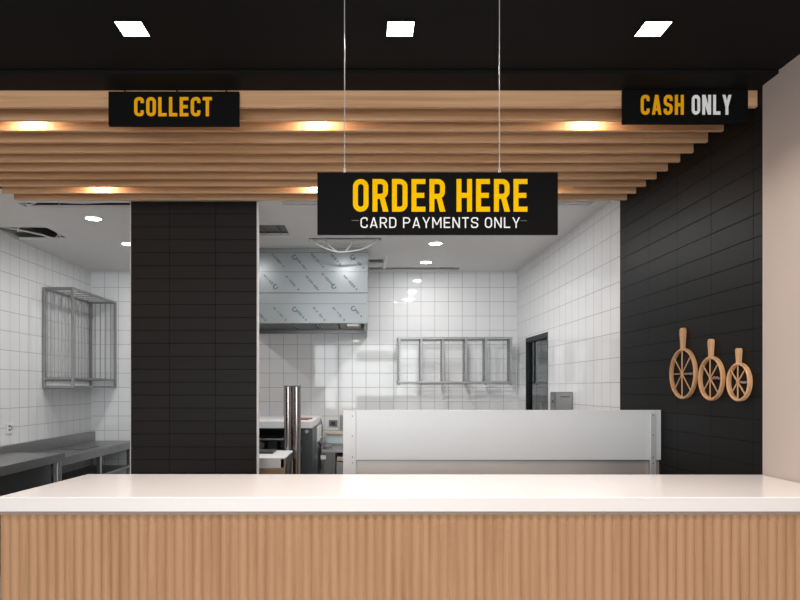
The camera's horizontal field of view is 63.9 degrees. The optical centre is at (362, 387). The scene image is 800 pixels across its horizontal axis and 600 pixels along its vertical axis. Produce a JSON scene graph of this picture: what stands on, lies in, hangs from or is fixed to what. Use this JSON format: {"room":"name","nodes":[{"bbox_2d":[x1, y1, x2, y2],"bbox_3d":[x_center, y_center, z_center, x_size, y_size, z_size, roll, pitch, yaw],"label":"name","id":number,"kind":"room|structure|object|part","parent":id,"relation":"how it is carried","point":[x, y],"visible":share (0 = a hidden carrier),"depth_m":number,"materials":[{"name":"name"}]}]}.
{"room":"eatery","nodes":[
{"label":"eatery","id":0,"kind":"room"},
{"bbox_2d":[0,203,90,475],"bbox_3d":[-3.330,-0.200,6.060,0.120,3.300,3.520,0,0,0],"label":"wall","id":1,"kind":"structure","parent":0,"point":[35,412],"depth_m":6.41,"materials":[{"name":"white tile"}]},
{"bbox_2d":[6,423,12,433],"bbox_3d":[-3.263,0.375,5.910,0.013,0.090,0.096,0,0,0],"label":"wall socket","id":2,"kind":"object","parent":1,"relation":"attached to","point":[9,427],"visible":1,"depth_m":5.90,"materials":[{"name":"white plastic"}]},
{"bbox_2d":[42,287,115,387],"bbox_3d":[-3.108,-0.515,7.090,0.316,1.030,1.140,0,0,0],"label":"wire shelf","id":3,"kind":"object","parent":1,"relation":"attached to","point":[54,290],"visible":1,"depth_m":6.99,"materials":[{"name":"metal"}]},
{"bbox_3d":[-3.253,-0.515,6.533,0.026,1.030,0.026,0,0,0],"label":"post","id":4,"kind":"part","parent":3,"relation":"part of","materials":[{"name":"metal"}]},
{"bbox_3d":[-2.963,-0.515,6.533,0.026,1.030,0.026,0,0,0],"label":"post","id":5,"kind":"part","parent":3,"relation":"part of","materials":[{"name":"metal"}]},
{"bbox_3d":[-3.108,-1.018,7.090,0.316,0.024,1.140,0,0,0],"label":"frame","id":6,"kind":"part","parent":3,"relation":"part of","materials":[{"name":"metal"}]},
{"bbox_3d":[-3.108,-0.097,7.090,0.316,0.024,1.140,0,0,0],"label":"frame","id":7,"kind":"part","parent":3,"relation":"part of","materials":[{"name":"metal"}]},
{"bbox_3d":[-3.108,-0.012,7.090,0.316,0.024,1.140,0,0,0],"label":"frame","id":8,"kind":"part","parent":3,"relation":"part of","materials":[{"name":"metal"}]},
{"bbox_3d":[-3.253,-0.515,7.647,0.026,1.030,0.026,0,0,0],"label":"post","id":9,"kind":"part","parent":3,"relation":"part of","materials":[{"name":"metal"}]},
{"bbox_3d":[-2.963,-0.515,7.647,0.026,1.030,0.026,0,0,0],"label":"post","id":10,"kind":"part","parent":3,"relation":"part of","materials":[{"name":"metal"}]},
{"bbox_2d":[131,201,256,473],"bbox_3d":[-1.268,0.025,4.825,0.943,2.850,0.050,0,0,0],"label":"column","id":11,"kind":"structure","parent":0,"point":[194,263],"depth_m":4.80,"materials":[{"name":"black tile"}]},
{"bbox_2d":[130,201,130,473],"bbox_3d":[-1.742,0.025,4.824,0.005,2.850,0.052,0,0,0],"label":"trim","id":12,"kind":"structure","parent":11,"relation":"attached to","point":[130,201],"depth_m":4.80,"materials":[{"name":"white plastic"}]},
{"bbox_2d":[257,201,258,473],"bbox_3d":[-0.792,0.025,4.824,0.010,2.850,0.052,0,0,0],"label":"trim","id":13,"kind":"structure","parent":11,"relation":"attached to","point":[257,201],"depth_m":4.80,"materials":[{"name":"white plastic"}]},
{"bbox_2d":[91,238,516,473],"bbox_3d":[-0.709,-0.200,7.760,5.123,3.300,0.120,0,0,0],"label":"wall","id":14,"kind":"structure","parent":0,"point":[335,373],"depth_m":7.70,"materials":[{"name":"white tile"}]},
{"bbox_2d":[329,420,336,425],"bbox_3d":[-0.358,0.421,7.688,0.102,0.072,0.024,0,0,0],"label":"wall switch","id":15,"kind":"object","parent":14,"relation":"attached to","point":[331,422],"visible":1,"depth_m":7.68,"materials":[{"name":"grey plastic"}]},
{"bbox_2d":[340,415,342,430],"bbox_3d":[-0.257,0.482,7.670,0.027,0.317,0.027,0,0,0],"label":"pipe","id":16,"kind":"object","parent":14,"relation":"attached to","point":[341,416],"visible":0.66,"depth_m":7.66,"materials":[{"name":"metal"}]},
{"bbox_2d":[397,337,512,384],"bbox_3d":[1.081,-0.317,7.606,1.351,0.567,0.185,0,0,0],"label":"wall rack","id":17,"kind":"object","parent":14,"relation":"attached to","point":[484,339],"visible":1,"depth_m":7.52,"materials":[{"name":"metal"}]},
{"bbox_3d":[0.418,-0.326,7.601,0.004,0.497,0.162,0,0,0],"label":"plate","id":18,"kind":"part","parent":17,"relation":"part of","materials":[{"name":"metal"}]},
{"bbox_3d":[0.674,-0.326,7.601,0.004,0.497,0.162,0,0,0],"label":"plate","id":19,"kind":"part","parent":17,"relation":"part of","materials":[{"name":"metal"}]},
{"bbox_3d":[0.929,-0.326,7.601,0.004,0.497,0.162,0,0,0],"label":"plate","id":20,"kind":"part","parent":17,"relation":"part of","materials":[{"name":"metal"}]},
{"bbox_3d":[1.081,-0.587,7.691,1.351,0.026,0.017,0,0,0],"label":"wall rail","id":21,"kind":"part","parent":17,"relation":"part of","materials":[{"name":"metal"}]},
{"bbox_3d":[1.081,-0.587,7.529,1.351,0.026,0.026,0,0,0],"label":"rail","id":22,"kind":"part","parent":17,"relation":"part of","materials":[{"name":"metal"}]},
{"bbox_3d":[1.081,-0.066,7.529,1.351,0.022,0.026,0,0,0],"label":"rail","id":23,"kind":"part","parent":17,"relation":"part of","materials":[{"name":"metal"}]},
{"bbox_3d":[1.199,-0.326,7.601,0.004,0.497,0.162,0,0,0],"label":"plate","id":24,"kind":"part","parent":17,"relation":"part of","materials":[{"name":"metal"}]},
{"bbox_3d":[1.434,-0.326,7.601,0.004,0.497,0.162,0,0,0],"label":"plate","id":25,"kind":"part","parent":17,"relation":"part of","materials":[{"name":"metal"}]},
{"bbox_3d":[1.728,-0.326,7.601,0.004,0.497,0.162,0,0,0],"label":"plate","id":26,"kind":"part","parent":17,"relation":"part of","materials":[{"name":"metal"}]},
{"bbox_2d":[0,187,610,271],"bbox_3d":[-0.709,-1.625,6.130,5.123,0.450,3.140,0,0,0],"label":"ceiling","id":27,"kind":"structure","parent":0,"point":[93,246],"depth_m":6.03,"materials":[{"name":"white paint"}]},
{"bbox_2d":[3,203,60,238],"bbox_3d":[-3.026,-1.593,5.836,0.317,0.415,0.450,0,0,17],"label":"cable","id":28,"kind":"object","parent":27,"relation":"hanging from","point":[17,229],"visible":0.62,"depth_m":5.79,"materials":[{"name":"white plastic"}]},
{"bbox_2d":[25,203,92,204],"bbox_3d":[-2.181,-1.599,4.923,0.853,0.403,0.107,0,0,3],"label":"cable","id":29,"kind":"object","parent":27,"relation":"hanging from","point":[25,203],"visible":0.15,"depth_m":4.92,"materials":[{"name":"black plastic"}]},
{"bbox_2d":[83,216,102,220],"bbox_3d":[-2.220,-1.396,5.270,0.150,0.008,0.150,0,0,0],"label":"recessed light","id":30,"kind":"object","parent":27,"relation":"in","point":[90,218],"visible":1,"depth_m":5.26,"materials":[{"name":"white plastic"}]},
{"bbox_2d":[86,217,100,220],"bbox_3d":[-2.220,-1.397,5.270,0.123,0.006,0.123,0,0,0],"label":"diffuser","id":31,"kind":"object","parent":30,"relation":"attached to","point":[87,218],"depth_m":5.26,"materials":[{"name":"white plastic"}]},
{"bbox_2d":[120,242,129,245],"bbox_3d":[-2.270,-1.396,6.200,0.150,0.008,0.150,0,0,0],"label":"recessed light","id":32,"kind":"object","parent":27,"relation":"in","point":[121,243],"visible":0.56,"depth_m":6.17,"materials":[{"name":"white plastic"}]},
{"bbox_2d":[259,225,290,237],"bbox_3d":[-0.983,-1.415,5.716,0.635,0.043,0.427,0,0,0],"label":"ceiling vent","id":33,"kind":"object","parent":27,"relation":"in","point":[262,228],"visible":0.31,"depth_m":5.81,"materials":[{"name":"grey plastic"}]},
{"bbox_2d":[259,248,367,337],"bbox_3d":[-0.642,-0.999,7.049,1.376,0.798,1.299,0,0,0],"label":"extractor hood","id":34,"kind":"object","parent":27,"relation":"hanging from","point":[302,290],"visible":0.95,"depth_m":6.40,"materials":[{"name":"metal"}]},
{"bbox_3d":[-0.642,-1.049,7.689,1.376,0.698,0.018,0,0,0],"label":"panel","id":35,"kind":"part","parent":34,"relation":"part of","materials":[{"name":"metal"}]},
{"bbox_3d":[-0.642,-0.746,6.415,1.376,0.191,0.030,0,0,0],"label":"panel","id":36,"kind":"part","parent":34,"relation":"part of","materials":[{"name":"metal"}]},
{"bbox_3d":[-0.642,-0.897,6.419,1.376,0.106,0.022,0,0,0],"label":"panel","id":37,"kind":"part","parent":34,"relation":"part of","materials":[{"name":"metal"}]},
{"bbox_3d":[-0.642,-1.057,6.415,1.376,0.208,0.030,0,0,0],"label":"panel","id":38,"kind":"part","parent":34,"relation":"part of","materials":[{"name":"metal"}]},
{"bbox_3d":[-0.642,-1.260,6.418,1.376,0.192,0.024,0,0,0],"label":"panel","id":39,"kind":"part","parent":34,"relation":"part of","materials":[{"name":"metal"}]},
{"bbox_3d":[-0.642,-1.378,6.415,1.376,0.040,0.030,0,0,0],"label":"panel","id":40,"kind":"part","parent":34,"relation":"part of","materials":[{"name":"metal"}]},
{"bbox_2d":[310,238,377,252],"bbox_3d":[-0.173,-1.539,6.050,0.659,0.523,0.034,0,0,0],"label":"cable","id":41,"kind":"object","parent":27,"relation":"hanging from","point":[333,250],"visible":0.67,"depth_m":6.04,"materials":[{"name":"white plastic"}]},
{"bbox_2d":[383,255,387,268],"bbox_3d":[0.248,-1.392,7.100,0.027,0.014,0.700,0,0,0],"label":"trim","id":42,"kind":"structure","parent":27,"relation":"attached to","point":[386,256],"depth_m":7.04,"materials":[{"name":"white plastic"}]},
{"bbox_2d":[419,260,432,263],"bbox_3d":[0.700,-1.396,7.100,0.150,0.008,0.150,0,0,0],"label":"recessed light","id":43,"kind":"object","parent":27,"relation":"in","point":[425,261],"visible":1,"depth_m":7.11,"materials":[{"name":"white plastic"}]},
{"bbox_2d":[428,241,442,245],"bbox_3d":[0.700,-1.396,6.180,0.150,0.008,0.150,0,0,0],"label":"recessed light","id":44,"kind":"object","parent":27,"relation":"in","point":[434,243],"visible":1,"depth_m":6.17,"materials":[{"name":"white plastic"}]},
{"bbox_2d":[0,0,799,89],"bbox_3d":[-0.709,-1.433,-0.498,5.123,0.074,7.003,0,0,0],"label":"ceiling","id":45,"kind":"structure","parent":0,"point":[45,44],"depth_m":2.63,"materials":[{"name":"black paint"}]},
{"bbox_2d":[112,20,151,36],"bbox_3d":[-0.903,-1.407,2.507,0.114,0.005,0.114,0,0,0],"label":"recessed light","id":46,"kind":"object","parent":45,"relation":"in","point":[127,28],"visible":1,"depth_m":2.50,"materials":[{"name":"white plastic"}]},
{"bbox_2d":[108,89,239,126],"bbox_3d":[-0.883,-1.310,2.993,0.610,0.172,0.020,0,0,0],"label":"hanging sign","id":47,"kind":"object","parent":45,"relation":"hanging from","point":[176,108],"visible":1,"depth_m":2.98,"materials":[{"name":"black"}]},
{"bbox_2d":[385,20,415,36],"bbox_3d":[0.146,-1.407,2.507,0.114,0.005,0.114,0,0,0],"label":"recessed light","id":48,"kind":"object","parent":45,"relation":"in","point":[394,28],"visible":1,"depth_m":2.50,"materials":[{"name":"white plastic"}]},
{"bbox_2d":[317,0,557,234],"bbox_3d":[0.262,-0.975,2.255,0.846,0.870,0.014,0,0,0],"label":"hanging sign","id":49,"kind":"object","parent":45,"relation":"hanging from","point":[348,203],"visible":1,"depth_m":2.25,"materials":[{"name":"black"}]},
{"bbox_3d":[0.262,-0.649,2.256,0.846,0.219,0.012,0,0,0],"label":"sign panel","id":50,"kind":"part","parent":49,"relation":"part of","materials":[{"name":"black"}]},
{"bbox_2d":[632,20,674,36],"bbox_3d":[1.136,-1.407,2.507,0.114,0.005,0.114,0,0,0],"label":"recessed light","id":51,"kind":"object","parent":45,"relation":"in","point":[648,28],"visible":1,"depth_m":2.50,"materials":[{"name":"white plastic"}]},
{"bbox_2d":[622,89,747,124],"bbox_3d":[1.505,-1.315,2.993,0.584,0.161,0.020,0,0,0],"label":"hanging sign","id":52,"kind":"object","parent":45,"relation":"hanging from","point":[639,107],"visible":1,"depth_m":2.98,"materials":[{"name":"black"}]},
{"bbox_2d":[517,54,799,482],"bbox_3d":[1.919,-0.200,1.910,0.148,3.300,11.820,0,0,0],"label":"wall","id":53,"kind":"structure","parent":0,"point":[691,238],"depth_m":3.53,"materials":[{"name":"tile"}]},
{"bbox_2d":[526,332,547,409],"bbox_3d":[1.859,0.443,6.855,0.129,2.015,0.890,0,0,0],"label":"door","id":54,"kind":"structure","parent":53,"relation":"in","point":[537,345],"depth_m":6.93,"materials":[{"name":"black"}]},
{"bbox_2d":[550,392,572,409],"bbox_3d":[1.774,0.168,5.738,0.158,0.265,0.184,0,0,0],"label":"dispenser","id":55,"kind":"object","parent":53,"relation":"attached to","point":[558,400],"visible":0.73,"depth_m":5.65,"materials":[{"name":"metal"}]},
{"bbox_2d":[669,328,697,398],"bbox_3d":[1.843,-0.141,3.686,0.022,0.410,0.292,0,0,0],"label":"paddle","id":56,"kind":"object","parent":53,"relation":"attached to","point":[683,331],"visible":1,"depth_m":3.67,"materials":[{"name":"brown wood"}]},
{"bbox_3d":[1.843,-0.284,3.686,0.022,0.124,0.046,0,0,0],"label":"handle","id":57,"kind":"part","parent":56,"relation":"part of","materials":[{"name":"brown wood"}]},
{"bbox_2d":[698,339,725,400],"bbox_3d":[1.843,-0.097,3.388,0.022,0.326,0.234,0,0,0],"label":"paddle","id":58,"kind":"object","parent":53,"relation":"attached to","point":[711,342],"visible":1,"depth_m":3.38,"materials":[{"name":"brown wood"}]},
{"bbox_3d":[1.843,-0.210,3.388,0.022,0.098,0.037,0,0,0],"label":"handle","id":59,"kind":"part","parent":58,"relation":"part of","materials":[{"name":"brown wood"}]},
{"bbox_2d":[726,348,752,400],"bbox_3d":[1.843,-0.065,3.138,0.022,0.261,0.189,0,0,0],"label":"paddle","id":60,"kind":"object","parent":53,"relation":"attached to","point":[738,351],"visible":1,"depth_m":3.13,"materials":[{"name":"brown wood"}]},
{"bbox_3d":[1.843,-0.157,3.138,0.022,0.078,0.030,0,0,0],"label":"handle","id":61,"kind":"part","parent":60,"relation":"part of","materials":[{"name":"brown wood"}]},
{"bbox_3d":[-0.709,-1.485,3.800,5.123,0.030,1.560,0,0,0],"label":"ceiling","id":62,"kind":"structure","parent":0,"visible":0},
{"bbox_2d":[0,109,621,121],"bbox_3d":[-0.298,-1.395,3.166,4.303,0.149,0.022,0,0,0],"label":"ceiling slat","id":63,"kind":"object","parent":62,"relation":"attached to","point":[6,115],"visible":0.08,"depth_m":3.15,"materials":[{"name":"brown wood"}]},
{"bbox_2d":[2,187,635,193],"bbox_3d":[-0.298,-1.395,4.349,4.303,0.149,0.022,0,0,0],"label":"ceiling slat","id":64,"kind":"object","parent":62,"relation":"attached to","point":[5,190],"visible":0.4,"depth_m":4.34,"materials":[{"name":"brown wood"}]},
{"bbox_2d":[14,194,626,199],"bbox_3d":[-0.298,-1.395,4.500,4.303,0.149,0.022,0,0,0],"label":"ceiling slat","id":65,"kind":"object","parent":62,"relation":"attached to","point":[16,196],"visible":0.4,"depth_m":4.49,"materials":[{"name":"brown wood"}]},
{"bbox_2d":[0,180,645,186],"bbox_3d":[-0.298,-1.395,4.199,4.303,0.149,0.022,0,0,0],"label":"ceiling slat","id":66,"kind":"object","parent":62,"relation":"attached to","point":[3,183],"visible":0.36,"depth_m":4.19,"materials":[{"name":"brown wood"}]},
{"bbox_2d":[0,172,656,179],"bbox_3d":[-0.298,-1.395,4.048,4.303,0.149,0.022,0,0,0],"label":"ceiling slat","id":67,"kind":"object","parent":62,"relation":"attached to","point":[3,175],"visible":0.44,"depth_m":4.04,"materials":[{"name":"brown wood"}]},
{"bbox_2d":[0,163,667,171],"bbox_3d":[-0.298,-1.395,3.898,4.303,0.149,0.022,0,0,0],"label":"ceiling slat","id":68,"kind":"object","parent":62,"relation":"attached to","point":[4,167],"visible":0.44,"depth_m":3.89,"materials":[{"name":"brown wood"}]},
{"bbox_2d":[0,154,679,162],"bbox_3d":[-0.298,-1.395,3.748,4.303,0.149,0.022,0,0,0],"label":"ceiling slat","id":69,"kind":"object","parent":62,"relation":"attached to","point":[4,158],"visible":0.44,"depth_m":3.74,"materials":[{"name":"brown wood"}]},
{"bbox_2d":[0,143,693,153],"bbox_3d":[-0.298,-1.395,3.597,4.303,0.149,0.022,0,0,0],"label":"ceiling slat","id":70,"kind":"object","parent":62,"relation":"attached to","point":[5,148],"visible":0.44,"depth_m":3.59,"materials":[{"name":"brown wood"}]},
{"bbox_2d":[0,132,707,142],"bbox_3d":[-0.298,-1.395,3.446,4.303,0.149,0.022,0,0,0],"label":"ceiling slat","id":71,"kind":"object","parent":62,"relation":"attached to","point":[5,137],"visible":0.44,"depth_m":3.44,"materials":[{"name":"brown wood"}]},
{"bbox_2d":[0,122,723,131],"bbox_3d":[-0.298,-1.395,3.296,4.303,0.149,0.022,0,0,0],"label":"ceiling slat","id":72,"kind":"object","parent":62,"relation":"attached to","point":[4,126],"visible":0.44,"depth_m":3.29,"materials":[{"name":"brown wood"}]},
{"bbox_2d":[0,90,756,108],"bbox_3d":[-0.298,-1.395,3.016,4.303,0.149,0.022,0,0,0],"label":"ceiling slat","id":73,"kind":"object","parent":62,"relation":"attached to","point":[9,99],"visible":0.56,"depth_m":3.00,"materials":[{"name":"brown wood"}]},
{"bbox_3d":[0.115,1.510,1.900,7.370,0.120,12.200,0,0,0],"label":"floor","id":74,"kind":"structure","parent":0,"visible":0},
{"bbox_2d":[0,453,64,495],"bbox_3d":[-2.952,1.016,4.840,0.524,0.867,1.880,0,0,0],"label":"worktable","id":75,"kind":"object","parent":74,"relation":"on","point":[18,471],"visible":0.48,"depth_m":5.30,"materials":[{"name":"metal"}]},
{"bbox_3d":[-2.745,1.054,5.730,0.040,0.793,0.040,0,0,0],"label":"leg","id":76,"kind":"part","parent":75,"relation":"part of","materials":[{"name":"metal"}]},
{"bbox_2d":[0,431,129,482],"bbox_3d":[-2.999,0.986,6.447,0.536,0.928,2.495,0,0,0],"label":"worktable","id":77,"kind":"object","parent":74,"relation":"on","point":[79,447],"visible":0.41,"depth_m":6.75,"materials":[{"name":"metal"}]},
{"bbox_3d":[-2.980,0.627,6.750,0.240,0.010,0.400,0,0,0],"label":"drain plate","id":78,"kind":"part","parent":77,"relation":"part of","materials":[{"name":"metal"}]},
{"bbox_3d":[-2.790,1.082,6.770,0.040,0.736,0.040,0,0,0],"label":"leg","id":79,"kind":"part","parent":77,"relation":"part of","materials":[{"name":"metal"}]},
{"bbox_3d":[-2.790,1.082,7.620,0.040,0.736,0.040,0,0,0],"label":"leg","id":80,"kind":"part","parent":77,"relation":"part of","materials":[{"name":"metal"}]},
{"bbox_2d":[259,450,292,473],"bbox_3d":[-1.062,1.003,5.400,0.877,0.894,0.600,0,0,0],"label":"base cabinet","id":81,"kind":"object","parent":74,"relation":"on","point":[280,461],"visible":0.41,"depth_m":5.10,"materials":[{"name":"white"}]},
{"bbox_2d":[259,449,275,453],"bbox_3d":[-0.955,0.546,5.510,0.390,0.020,0.220,0,0,0],"label":"tray","id":82,"kind":"object","parent":81,"relation":"on","point":[261,451],"visible":0.45,"depth_m":5.41,"materials":[{"name":"grey metal"}]},
{"bbox_3d":[-0.640,1.008,5.115,0.030,0.884,0.030,0,0,0],"label":"corner post","id":83,"kind":"part","parent":81,"relation":"part of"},
{"bbox_2d":[284,386,291,449],"bbox_3d":[-0.675,0.714,5.780,0.075,1.472,0.075,0,0,0],"label":"tube","id":84,"kind":"object","parent":74,"relation":"on","point":[287,389],"visible":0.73,"depth_m":5.75,"materials":[{"name":"silver metal"}]},
{"bbox_2d":[259,415,322,473],"bbox_3d":[-0.978,0.886,6.869,1.045,1.127,1.362,0,0,0],"label":"oven","id":85,"kind":"object","parent":74,"relation":"on","point":[271,427],"visible":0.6,"depth_m":6.27,"materials":[{"name":"white"}]},
{"bbox_2d":[259,436,283,439],"bbox_3d":[-1.050,0.498,6.376,0.899,0.016,0.328,0,0,0],"label":"shelf","id":86,"kind":"object","parent":85,"relation":"attached to","point":[260,437],"depth_m":6.28,"materials":[{"name":"metal"}]},
{"bbox_3d":[-1.050,0.438,6.390,0.899,0.093,0.300,0,0,0],"label":"canopy plate","id":87,"kind":"part","parent":85,"relation":"part of","materials":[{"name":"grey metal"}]},
{"bbox_3d":[-0.545,0.921,6.480,0.110,1.059,0.540,0,0,0],"label":"panel","id":88,"kind":"part","parent":85,"relation":"part of","materials":[{"name":"grey metal"}]},
{"bbox_3d":[-0.545,0.671,7.130,0.110,0.559,0.740,0,0,0],"label":"panel","id":89,"kind":"part","parent":85,"relation":"part of","materials":[{"name":"metal"}]},
{"bbox_2d":[292,386,300,473],"bbox_3d":[-0.600,0.714,5.780,0.075,1.472,0.075,0,0,0],"label":"tube","id":90,"kind":"object","parent":74,"relation":"on","point":[296,390],"visible":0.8,"depth_m":5.75,"materials":[{"name":"silver metal"}]},
{"bbox_2d":[320,441,342,473],"bbox_3d":[0.144,1.045,7.332,1.213,0.810,0.731,0,0,0],"label":"worktable","id":91,"kind":"object","parent":74,"relation":"on","point":[331,466],"visible":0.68,"depth_m":7.07,"materials":[{"name":"metal"}]},
{"bbox_2d":[326,434,342,442],"bbox_3d":[-0.328,0.587,7.515,0.199,0.106,0.170,0,0,0],"label":"box","id":92,"kind":"object","parent":91,"relation":"on","point":[330,438],"visible":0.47,"depth_m":7.43,"materials":[{"name":"grey"}]},
{"bbox_2d":[325,431,342,433],"bbox_3d":[-0.334,0.520,7.500,0.223,0.028,0.200,0,0,0],"label":"board","id":93,"kind":"object","parent":92,"relation":"on","point":[326,432],"visible":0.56,"depth_m":7.40,"materials":[{"name":"beige wood"}]},
{"bbox_3d":[0.143,1.028,7.245,0.874,0.444,0.450,0,0,0],"label":"drawer","id":94,"kind":"part","parent":91,"relation":"part of","materials":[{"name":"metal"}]},
{"bbox_2d":[0,512,799,599],"bbox_3d":[0.248,0.952,2.643,3.181,0.996,0.573,0,0,0],"label":"counter","id":95,"kind":"object","parent":74,"relation":"on","point":[44,555],"depth_m":2.36,"materials":[{"name":"brown wood"}]},
{"bbox_2d":[0,474,799,511],"bbox_3d":[0.248,0.426,2.659,3.185,0.053,0.635,0,0,0],"label":"countertop","id":96,"kind":"structure","parent":95,"relation":"on","point":[89,492],"depth_m":2.45,"materials":[{"name":"white stone"}]},
{"bbox_2d":[343,410,660,474],"bbox_3d":[0.860,0.793,4.228,1.968,1.314,0.565,0,0,0],"label":"screen","id":97,"kind":"object","parent":74,"relation":"on","point":[552,442],"visible":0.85,"depth_m":3.96,"materials":[{"name":"white metal"}]},
{"bbox_3d":[-0.084,0.795,3.972,0.080,1.311,0.036,0,0,0],"label":"post","id":98,"kind":"part","parent":97,"relation":"part of","materials":[{"name":"white"}]},
{"bbox_3d":[0.899,0.897,3.985,1.884,0.906,0.010,0,0,0],"label":"panel","id":99,"kind":"part","parent":97,"relation":"part of","materials":[{"name":"metal"}]}
]}

